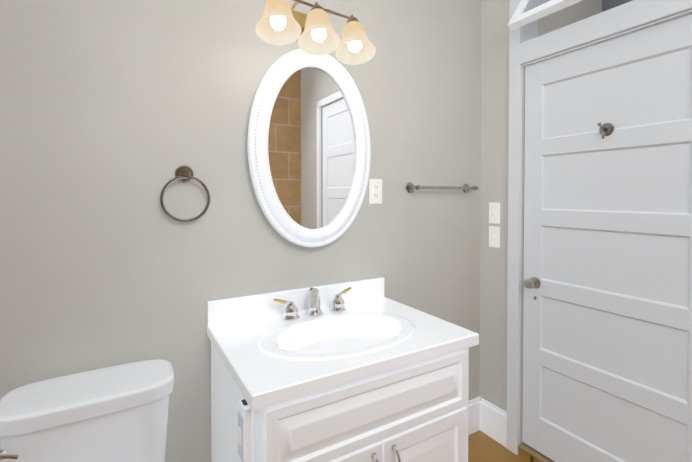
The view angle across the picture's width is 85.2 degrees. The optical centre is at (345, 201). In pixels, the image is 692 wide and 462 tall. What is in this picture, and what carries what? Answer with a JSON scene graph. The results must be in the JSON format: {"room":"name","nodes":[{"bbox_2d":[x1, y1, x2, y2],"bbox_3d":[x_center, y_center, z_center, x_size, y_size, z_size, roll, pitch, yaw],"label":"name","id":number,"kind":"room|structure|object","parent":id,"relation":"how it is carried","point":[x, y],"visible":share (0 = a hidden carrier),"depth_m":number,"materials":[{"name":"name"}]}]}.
{"room":"bathroom","nodes":[
{"label":"bathroom","id":0,"kind":"room"},
{"bbox_2d":[0,0,601,461],"bbox_3d":[0.126,-0.154,1.818,4.440,2.900,0.120,-1,1,-31],"label":"wall","id":1,"kind":"structure","parent":0,"point":[114,114],"depth_m":1.34,"materials":[{"name":"paint"}]},
{"bbox_2d":[160,165,209,221],"bbox_3d":[-0.561,-0.027,1.315,0.164,0.201,0.052,-1,1,-31],"label":"hanger","id":2,"kind":"object","parent":1,"relation":"attached to","point":[184,173],"visible":0.96,"depth_m":1.31,"materials":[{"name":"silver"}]},
{"bbox_2d":[247,49,370,247],"bbox_3d":[-0.137,-0.214,1.549,0.546,0.806,0.075,-1,1,-31],"label":"oval mirror","id":3,"kind":"object","parent":1,"relation":"attached to","point":[309,149],"visible":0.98,"depth_m":1.52,"materials":[{"name":"white paint"}]},
{"bbox_2d":[255,0,375,64],"bbox_3d":[-0.130,-0.664,1.425,0.468,0.224,0.282,-1,1,-31],"label":"sconce","id":4,"kind":"object","parent":1,"relation":"attached to","point":[283,22],"visible":1,"depth_m":1.38,"materials":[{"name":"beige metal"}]},
{"bbox_2d":[369,179,381,203],"bbox_3d":[0.139,-0.045,1.754,0.072,0.116,0.007,-1,1,-31],"label":"electrical outlet","id":5,"kind":"object","parent":1,"relation":"attached to","point":[375,191],"visible":1,"depth_m":1.75,"materials":[{"name":"white plastic"}]},
{"bbox_2d":[406,182,478,192],"bbox_3d":[0.506,-0.068,1.930,0.449,0.052,0.076,-1,1,-31],"label":"towel bar","id":6,"kind":"object","parent":1,"relation":"attached to","point":[411,187],"visible":1,"depth_m":1.87,"materials":[{"name":"silver metal"}]},
{"bbox_2d":[468,397,480,434],"bbox_3d":[-0.443,1.212,1.426,2.800,0.180,0.016,-1,1,-31],"label":"baseboard","id":7,"kind":"structure","parent":1,"relation":"attached to","point":[473,415],"depth_m":2.10,"materials":[{"name":"white paint"}]},
{"bbox_2d":[468,430,527,461],"bbox_3d":[0.816,1.365,0.671,4.440,0.100,2.840,-1,1,-31],"label":"floor","id":8,"kind":"structure","parent":0,"point":[483,447],"depth_m":1.95,"materials":[{"name":"wood"}]},
{"bbox_2d":[0,359,174,461],"bbox_3d":[-0.609,0.922,0.886,0.428,0.778,0.730,-1,1,-31],"label":"toilet","id":9,"kind":"object","parent":8,"relation":"on","point":[118,413],"visible":1,"depth_m":1.03,"materials":[{"name":"white ceramic"}]},
{"bbox_2d":[207,277,478,461],"bbox_3d":[-0.026,0.825,1.329,0.804,0.957,0.590,-1,1,-31],"label":"bathroom vanity","id":10,"kind":"object","parent":8,"relation":"on","point":[366,370],"visible":1,"depth_m":1.17,"materials":[{"name":"white painted wood"},{"name":"cultured marble"},{"name":"nickel"}]},
{"bbox_2d":[273,287,351,320],"bbox_3d":[-0.109,0.398,1.481,0.351,0.107,0.136,-1,1,-31],"label":"faucet","id":11,"kind":"object","parent":10,"relation":"on","point":[338,311],"depth_m":1.47,"materials":[{"name":"silver metal"}]},
{"bbox_2d":[518,442,553,461],"bbox_3d":[1.123,1.272,1.627,0.138,0.055,0.749,-1,1,-31],"label":"door sill","id":12,"kind":"structure","parent":8,"relation":"on","point":[528,453],"depth_m":1.87,"materials":[{"name":"wood"}]},
{"bbox_2d":[479,0,691,443],"bbox_3d":[1.471,-0.141,1.032,0.120,2.900,2.600,-1,1,-31],"label":"wall","id":13,"kind":"structure","parent":0,"point":[494,183],"depth_m":2.03,"materials":[{"name":"paint"}]},
{"bbox_2d":[480,398,506,446],"bbox_3d":[1.417,1.219,1.013,0.016,0.180,2.584,-1,1,-31],"label":"baseboard","id":14,"kind":"structure","parent":13,"relation":"attached to","point":[493,421],"depth_m":2.04,"materials":[{"name":"white paint"}]},
{"bbox_2d":[489,202,499,223],"bbox_3d":[0.802,0.064,2.040,0.014,0.114,0.070,-1,1,-31],"label":"light switch","id":15,"kind":"object","parent":13,"relation":"attached to","point":[494,213],"visible":1,"depth_m":2.04,"materials":[{"name":"white plastic"}]},
{"bbox_2d":[489,226,499,247],"bbox_3d":[0.802,0.194,2.042,0.014,0.114,0.070,-1,1,-31],"label":"light switch","id":16,"kind":"object","parent":13,"relation":"attached to","point":[494,236],"visible":1,"depth_m":2.04,"materials":[{"name":"white plastic"}]},
{"bbox_2d":[508,0,581,30],"bbox_3d":[1.038,-0.932,1.541,0.164,0.213,0.739,-1,1,-31],"label":"window","id":17,"kind":"structure","parent":13,"relation":"in","point":[527,12],"depth_m":1.73,"materials":[{"name":"white paint"}]},
{"bbox_2d":[506,0,691,454],"bbox_3d":[1.120,0.100,1.606,0.146,2.399,0.877,-1,1,-31],"label":"door frame","id":18,"kind":"structure","parent":13,"relation":"attached to","point":[527,44],"depth_m":1.90,"materials":[{"name":"white paint"}]},
{"bbox_2d":[522,14,691,461],"bbox_3d":[1.079,0.283,1.585,0.106,1.907,0.741,-1,1,-31],"label":"door leaf","id":19,"kind":"structure","parent":13,"relation":"in","point":[607,333],"depth_m":1.57,"materials":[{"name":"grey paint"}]},
{"bbox_2d":[602,0,632,11],"bbox_3d":[2.582,-0.152,1.687,0.100,2.900,2.840,-1,1,-31],"label":"wall","id":20,"kind":"structure","parent":0,"point":[608,4],"depth_m":2.71,"materials":[{"name":"grey"}]}
]}

